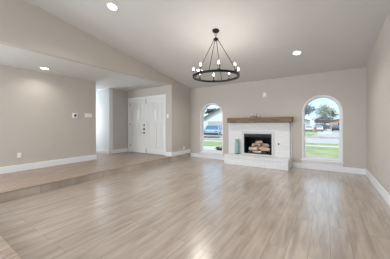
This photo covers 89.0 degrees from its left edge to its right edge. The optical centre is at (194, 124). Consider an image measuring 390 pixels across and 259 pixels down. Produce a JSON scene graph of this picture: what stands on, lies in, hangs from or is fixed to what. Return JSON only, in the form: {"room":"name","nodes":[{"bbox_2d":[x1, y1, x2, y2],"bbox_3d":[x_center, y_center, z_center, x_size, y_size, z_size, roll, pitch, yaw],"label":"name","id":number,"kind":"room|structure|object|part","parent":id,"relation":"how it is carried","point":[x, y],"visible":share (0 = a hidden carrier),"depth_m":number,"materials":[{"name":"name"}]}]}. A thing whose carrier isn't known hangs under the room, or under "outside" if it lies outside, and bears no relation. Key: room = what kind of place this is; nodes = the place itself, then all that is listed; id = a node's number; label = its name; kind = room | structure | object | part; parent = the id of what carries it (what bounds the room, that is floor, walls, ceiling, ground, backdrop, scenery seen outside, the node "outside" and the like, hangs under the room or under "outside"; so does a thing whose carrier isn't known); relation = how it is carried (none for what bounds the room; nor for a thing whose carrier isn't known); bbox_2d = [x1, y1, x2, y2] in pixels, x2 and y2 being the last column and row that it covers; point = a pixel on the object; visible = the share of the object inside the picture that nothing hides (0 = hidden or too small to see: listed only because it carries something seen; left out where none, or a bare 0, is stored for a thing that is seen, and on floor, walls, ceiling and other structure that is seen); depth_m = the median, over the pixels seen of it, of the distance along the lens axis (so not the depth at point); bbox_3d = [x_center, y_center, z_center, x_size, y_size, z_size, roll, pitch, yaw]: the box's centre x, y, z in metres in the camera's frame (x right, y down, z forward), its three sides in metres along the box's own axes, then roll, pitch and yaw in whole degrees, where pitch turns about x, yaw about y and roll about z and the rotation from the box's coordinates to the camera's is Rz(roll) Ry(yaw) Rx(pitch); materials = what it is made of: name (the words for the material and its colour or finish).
{"room":"living room","nodes":[
{"label":"living room","id":0,"kind":"room"},
{"bbox_2d":[0,65,95,166],"bbox_3d":[-4.969,-0.107,3.584,0.140,2.440,6.492,0,0,34],"label":"wall","id":1,"kind":"structure","parent":0,"point":[37,123],"depth_m":5.08,"materials":[{"name":"beige paint"}]},
{"bbox_2d":[0,154,96,173],"bbox_3d":[-4.953,1.035,3.586,0.156,0.155,6.508,0,0,34],"label":"baseboard","id":2,"kind":"structure","parent":1,"relation":"attached to","point":[15,168],"depth_m":5.09,"materials":[{"name":"white paint"}]},
{"bbox_2d":[0,44,165,90],"bbox_3d":[-5.001,-1.387,4.693,4.489,0.120,8.312,0,0,34],"label":"ceiling","id":3,"kind":"structure","parent":0,"point":[9,56],"depth_m":4.85,"materials":[{"name":"paint"}]},
{"bbox_2d":[0,152,173,258],"bbox_3d":[-2.787,1.229,3.211,9.799,0.250,8.272,0,0,34],"label":"floor","id":4,"kind":"structure","parent":0,"point":[14,180],"depth_m":4.79,"materials":[{"name":"brown wood"}]},
{"bbox_2d":[0,0,190,151],"bbox_3d":[-2.800,-0.926,3.822,0.140,4.060,9.287,0,0,34],"label":"wall","id":5,"kind":"structure","parent":0,"point":[24,25],"depth_m":4.17,"materials":[{"name":"beige paint"}]},
{"bbox_2d":[0,156,170,258],"bbox_3d":[0.056,1.096,3.367,5.230,0.014,4.672,0,0,34],"label":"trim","id":6,"kind":"structure","parent":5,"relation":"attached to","point":[6,249],"depth_m":1.92,"materials":[{"name":"brown wood"}]},
{"bbox_2d":[166,149,190,156],"bbox_3d":[-0.583,1.024,7.241,0.263,0.140,1.115,0,0,34],"label":"baseboard","id":7,"kind":"structure","parent":5,"relation":"attached to","point":[171,154],"depth_m":7.00,"materials":[{"name":"white paint"}]},
{"bbox_2d":[96,88,112,149],"bbox_3d":[-4.091,-0.111,8.037,2.307,2.440,0.140,0,0,34],"label":"wall","id":8,"kind":"structure","parent":0,"point":[104,97],"depth_m":7.51,"materials":[{"name":"paint"}]},
{"bbox_2d":[96,148,127,153],"bbox_3d":[-3.902,1.038,8.300,2.323,0.140,0.814,0,0,34],"label":"baseboard","id":9,"kind":"structure","parent":8,"relation":"attached to","point":[124,149],"depth_m":7.60,"materials":[{"name":"white paint"}]},
{"bbox_2d":[113,89,126,149],"bbox_3d":[-2.967,-0.116,7.771,0.140,2.440,0.658,0,0,34],"label":"wall","id":10,"kind":"structure","parent":0,"point":[119,96],"depth_m":7.71,"materials":[{"name":"beige paint"}]},
{"bbox_2d":[127,85,168,151],"bbox_3d":[-1.837,-0.120,7.502,2.322,2.440,0.140,0,0,34],"label":"wall","id":11,"kind":"structure","parent":0,"point":[160,90],"depth_m":7.17,"materials":[{"name":"beige paint"}]},
{"bbox_2d":[130,99,145,152],"bbox_3d":[-2.213,0.071,7.681,0.943,2.044,0.101,0,0,34],"label":"door","id":12,"kind":"structure","parent":11,"relation":"in","point":[137,107],"depth_m":7.68,"materials":[{"name":"white paint"}]},
{"bbox_3d":[-2.394,-0.450,7.826,0.206,0.562,0.021,0,0,33],"label":"panel","id":13,"kind":"part","parent":12,"relation":"part of","materials":[{"name":"white paint"}]},
{"bbox_3d":[-2.361,0.428,7.806,0.276,0.900,0.021,0,0,33],"label":"panel","id":14,"kind":"part","parent":12,"relation":"part of","materials":[{"name":"white paint"}]},
{"bbox_3d":[-2.029,0.426,7.587,0.276,0.900,0.021,0,0,33],"label":"panel","id":15,"kind":"part","parent":12,"relation":"part of","materials":[{"name":"white paint"}]},
{"bbox_3d":[-2.004,-0.482,7.567,0.206,0.622,0.021,0,0,33],"label":"panel","id":16,"kind":"part","parent":12,"relation":"part of","materials":[{"name":"white paint"}]},
{"bbox_2d":[128,94,165,155],"bbox_3d":[-1.806,0.033,7.471,2.000,2.133,0.158,0,0,34],"label":"trim","id":17,"kind":"structure","parent":11,"relation":"attached to","point":[163,95],"depth_m":7.24,"materials":[{"name":"white paint"}]},
{"bbox_2d":[146,97,163,154],"bbox_3d":[-1.430,0.068,7.189,0.915,2.044,0.057,0,0,34],"label":"door","id":18,"kind":"structure","parent":11,"relation":"in","point":[154,107],"depth_m":7.17,"materials":[{"name":"white paint"}]},
{"bbox_3d":[-1.619,-0.483,7.312,0.186,0.622,0.021,0,0,33],"label":"panel","id":19,"kind":"part","parent":18,"relation":"part of","materials":[{"name":"white paint"}]},
{"bbox_3d":[-1.585,0.424,7.293,0.256,0.900,0.021,0,0,33],"label":"panel","id":20,"kind":"part","parent":18,"relation":"part of","materials":[{"name":"white paint"}]},
{"bbox_3d":[-1.270,0.423,7.085,0.256,0.900,0.021,0,0,33],"label":"panel","id":21,"kind":"part","parent":18,"relation":"part of","materials":[{"name":"white paint"}]},
{"bbox_3d":[-1.245,-0.455,7.065,0.186,0.561,0.021,0,0,33],"label":"panel","id":22,"kind":"part","parent":18,"relation":"part of","materials":[{"name":"white paint"}]},
{"bbox_2d":[0,156,389,258],"bbox_3d":[0.406,1.290,3.841,5.170,0.100,5.727,0,0,34],"label":"floor","id":23,"kind":"structure","parent":0,"point":[190,207],"depth_m":2.67,"materials":[{"name":"brown wood"}]},
{"bbox_2d":[224,122,291,170],"bbox_3d":[1.932,0.594,6.139,1.911,1.279,0.925,0,0,34],"label":"fireplace","id":24,"kind":"object","parent":23,"relation":"on","point":[278,136],"visible":0.98,"depth_m":5.91,"materials":[{"name":"white brick"}]},
{"bbox_2d":[235,139,238,153],"bbox_3d":[1.347,0.716,6.378,0.139,0.468,0.139,0,0,34],"label":"vase","id":25,"kind":"object","parent":24,"relation":"on","point":[236,140],"visible":0.99,"depth_m":6.33,"materials":[{"name":"teal ceramic"}]},
{"bbox_3d":[1.927,0.603,6.130,0.845,0.622,0.046,0,0,33],"label":"firebox frame","id":26,"kind":"part","parent":24,"relation":"part of","materials":[{"name":"black metal"}]},
{"bbox_2d":[227,117,292,122],"bbox_3d":[1.928,-0.128,6.087,1.927,0.162,0.294,0,0,34],"label":"mantel beam","id":27,"kind":"structure","parent":24,"relation":"on","point":[251,119],"depth_m":5.88,"materials":[{"name":"brown wood"}]},
{"bbox_3d":[2.761,0.590,5.695,0.038,1.279,0.029,0,0,33],"label":"trim","id":28,"kind":"part","parent":24,"relation":"part of","materials":[{"name":"white paint"}]},
{"bbox_3d":[2.025,0.865,6.282,0.664,0.075,0.306,0,0,34],"label":"grate","id":29,"kind":"object","parent":24,"relation":"in","visible":0},
{"bbox_2d":[259,147,269,150],"bbox_3d":[2.146,0.776,6.095,0.134,0.131,0.338,0,0,-44],"label":"log","id":30,"kind":"object","parent":29,"relation":"on","point":[260,148],"visible":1,"depth_m":6.06,"materials":[{"name":"beige wood"}]},
{"bbox_2d":[26,0,389,88],"bbox_3d":[-0.592,-2.173,2.356,5.170,1.624,9.287,0,0,34],"label":"ceiling","id":31,"kind":"structure","parent":0,"point":[172,38],"depth_m":3.89,"materials":[{"name":"paint"}]},
{"bbox_2d":[106,3,117,10],"bbox_3d":[-1.431,-2.034,3.441,0.194,0.037,0.192,0,0,34],"label":"recessed light","id":32,"kind":"object","parent":31,"relation":"in","point":[111,6],"visible":1,"depth_m":3.43,"materials":[{"name":"white paint"}]},
{"bbox_2d":[192,28,239,82],"bbox_3d":[0.406,-1.370,3.862,0.907,0.930,0.905,0,0,34],"label":"chandelier","id":33,"kind":"object","parent":31,"relation":"hanging from","point":[215,30],"visible":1,"depth_m":3.83,"materials":[{"name":"black metal"}]},
{"bbox_2d":[292,51,301,54],"bbox_3d":[2.272,-1.587,4.421,0.194,0.037,0.192,0,0,34],"label":"recessed light","id":34,"kind":"object","parent":31,"relation":"in","point":[294,52],"visible":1,"depth_m":4.41,"materials":[{"name":"white paint"}]},
{"bbox_2d":[190,67,365,168],"bbox_3d":[2.041,-0.145,6.320,5.470,2.955,0.220,0,0,34],"label":"wall","id":35,"kind":"structure","parent":0,"point":[285,96],"depth_m":5.66,"materials":[{"name":"beige paint"}]},
{"bbox_2d":[0,153,189,201],"bbox_3d":[0.392,1.171,3.838,5.190,0.138,5.747,0,0,34],"label":"step","id":36,"kind":"structure","parent":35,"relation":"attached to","point":[7,196],"depth_m":4.16,"materials":[{"name":"brown wood"}]},
{"bbox_2d":[199,103,223,155],"bbox_3d":[0.613,0.165,7.203,0.979,1.866,0.225,0,0,34],"label":"window","id":37,"kind":"structure","parent":35,"relation":"in","point":[203,151],"depth_m":7.32,"materials":[{"name":"white paint"}]},
{"bbox_3d":[0.655,-0.151,7.264,0.848,1.159,0.035,0,0,33],"label":"sash","id":38,"kind":"part","parent":37,"relation":"part of","materials":[{"name":"clear glass"}]},
{"bbox_3d":[0.637,0.696,7.232,0.848,0.595,0.037,0,0,33],"label":"sash","id":39,"kind":"part","parent":37,"relation":"part of","materials":[{"name":"glass"}]},
{"bbox_2d":[190,153,365,174],"bbox_3d":[1.981,1.163,6.222,5.170,0.140,0.016,0,0,34],"label":"baseboard","id":40,"kind":"structure","parent":35,"relation":"attached to","point":[296,165],"depth_m":5.33,"materials":[{"name":"white paint"}]},
{"bbox_2d":[301,95,343,166],"bbox_3d":[3.406,0.151,5.354,0.971,1.869,0.225,0,0,34],"label":"window","id":41,"kind":"structure","parent":35,"relation":"in","point":[319,160],"depth_m":5.28,"materials":[{"name":"white paint"}]},
{"bbox_3d":[3.448,-0.189,5.415,0.840,1.112,0.035,0,0,33],"label":"sash","id":42,"kind":"part","parent":41,"relation":"part of","materials":[{"name":"clear glass"}]},
{"bbox_3d":[3.368,0.986,5.292,0.971,0.028,0.075,0,0,33],"label":"sill","id":43,"kind":"part","parent":41,"relation":"part of","materials":[{"name":"white paint"}]},
{"bbox_3d":[3.430,0.634,5.383,0.840,0.595,0.037,0,0,33],"label":"sash","id":44,"kind":"part","parent":41,"relation":"part of","materials":[{"name":"glass"}]},
{"bbox_2d":[366,10,389,194],"bbox_3d":[1.632,-1.015,0.888,0.150,4.700,9.287,0,0,34],"label":"wall","id":45,"kind":"structure","parent":0,"point":[378,65],"depth_m":3.57,"materials":[{"name":"beige paint"}]},
{"bbox_2d":[365,168,389,205],"bbox_3d":[2.550,1.151,2.412,0.016,0.160,5.711,0,0,34],"label":"baseboard","id":46,"kind":"structure","parent":45,"relation":"attached to","point":[381,190],"depth_m":3.53,"materials":[{"name":"white paint"}]},
{"bbox_3d":[7.101,2.115,36.079,10.000,1.512,22.000,0,0,34],"label":"driveway","id":47,"kind":"object","parent":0,"visible":0},
{"bbox_2d":[204,108,221,128],"bbox_3d":[8.350,-0.964,37.624,11.700,5.700,8.730,0,0,34],"label":"house","id":48,"kind":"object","parent":47,"relation":"on","point":[214,118],"visible":0.12,"depth_m":36.02,"materials":[{"name":"white"}]},
{"label":"outside","id":49,"kind":"structure","parent":0,"visible":0},
{"bbox_2d":[204,127,338,157],"bbox_3d":[40.441,1.978,61.084,120.000,1.500,133.493,0,0,34],"label":"lawn","id":50,"kind":"structure","parent":49,"point":[309,150],"depth_m":11.24,"materials":[{"name":"green plant"}]},
{"bbox_2d":[204,108,217,113],"bbox_3d":[4.018,-0.986,46.643,4.527,5.610,3.244,0,0,34],"label":"tree","id":51,"kind":"object","parent":50,"relation":"on","point":[208,111],"visible":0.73,"depth_m":46.06,"materials":[{"name":"green plant"}]},
{"bbox_2d":[305,119,310,125],"bbox_3d":[33.910,-0.449,67.177,9.100,4.450,7.230,0,0,34],"label":"house","id":52,"kind":"structure","parent":50,"relation":"on","point":[307,122],"depth_m":62.50,"materials":[{"name":"grey"}]},
{"bbox_2d":[305,126,312,131],"bbox_3d":[28.062,1.086,49.182,1.834,1.450,4.565,0,0,28],"label":"car","id":53,"kind":"object","parent":50,"relation":"on","point":[307,128],"visible":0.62,"depth_m":47.39,"materials":[{"name":"paint"}]},
{"bbox_2d":[305,104,316,115],"bbox_3d":[19.931,-1.280,36.028,3.947,6.062,3.581,0,0,34],"label":"tree","id":54,"kind":"object","parent":50,"relation":"on","point":[308,109],"visible":0.27,"depth_m":35.43,"materials":[{"name":"green plant"}]},
{"bbox_2d":[315,122,331,130],"bbox_3d":[34.590,0.749,53.981,4.284,2.521,1.539,0,0,34],"label":"hedge","id":55,"kind":"object","parent":50,"relation":"on","point":[323,124],"visible":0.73,"depth_m":53.57,"materials":[{"name":"green plant"}]},
{"bbox_2d":[329,119,338,128],"bbox_3d":[57.264,-0.350,71.206,16.000,4.050,8.730,0,0,34],"label":"house","id":56,"kind":"structure","parent":50,"relation":"on","point":[336,121],"depth_m":71.21,"materials":[{"name":"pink brick"}]},
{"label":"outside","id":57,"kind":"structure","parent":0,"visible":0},
{"bbox_2d":[204,146,220,149],"bbox_3d":[-3.007,1.559,12.432,9.250,0.312,4.393,0,0,34],"label":"path","id":58,"kind":"structure","parent":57,"point":[205,147],"depth_m":11.80,"materials":[{"name":"concrete"}]},
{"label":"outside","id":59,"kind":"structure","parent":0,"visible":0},
{"bbox_2d":[204,140,338,147],"bbox_3d":[-0.246,1.548,17.736,60.000,0.310,0.900,0,0,34],"label":"sidewalk","id":60,"kind":"structure","parent":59,"point":[204,140],"depth_m":12.66,"materials":[{"name":"concrete"}]},
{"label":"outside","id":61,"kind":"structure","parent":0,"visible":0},
{"bbox_2d":[204,129,338,143],"bbox_3d":[43.337,1.980,65.459,80.000,1.470,123.000,0,0,34],"label":"street","id":62,"kind":"structure","parent":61,"point":[329,133],"depth_m":21.23,"materials":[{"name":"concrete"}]},
{"bbox_2d":[204,125,221,136],"bbox_3d":[2.353,0.761,23.026,1.834,1.320,4.565,0,0,20],"label":"car","id":63,"kind":"object","parent":62,"relation":"on","point":[209,129],"visible":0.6,"depth_m":21.33,"materials":[{"name":"paint"}]},
{"bbox_2d":[315,126,322,131],"bbox_3d":[31.000,1.073,49.635,1.834,1.450,4.261,0,0,34],"label":"car","id":64,"kind":"object","parent":62,"relation":"on","point":[319,128],"visible":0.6,"depth_m":47.99,"materials":[{"name":"paint"}]},
{"bbox_2d":[311,116,333,123],"bbox_3d":[35.904,-0.321,56.094,5.733,4.201,2.980,0,0,34],"label":"tree","id":65,"kind":"object","parent":62,"relation":"on","point":[326,120],"visible":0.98,"depth_m":55.76,"materials":[{"name":"green plant"}]},
{"bbox_2d":[315,103,337,117],"bbox_3d":[44.834,-3.012,67.771,7.475,9.503,5.820,0,0,34],"label":"tree","id":66,"kind":"object","parent":62,"relation":"on","point":[326,111],"visible":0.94,"depth_m":66.99,"materials":[{"name":"green plant"}]},
{"bbox_2d":[332,125,338,130],"bbox_3d":[37.079,1.047,52.207,1.834,1.450,4.464,0,0,34],"label":"car","id":67,"kind":"object","parent":62,"relation":"on","point":[334,127],"visible":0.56,"depth_m":50.81,"materials":[{"name":"paint"}]}
]}

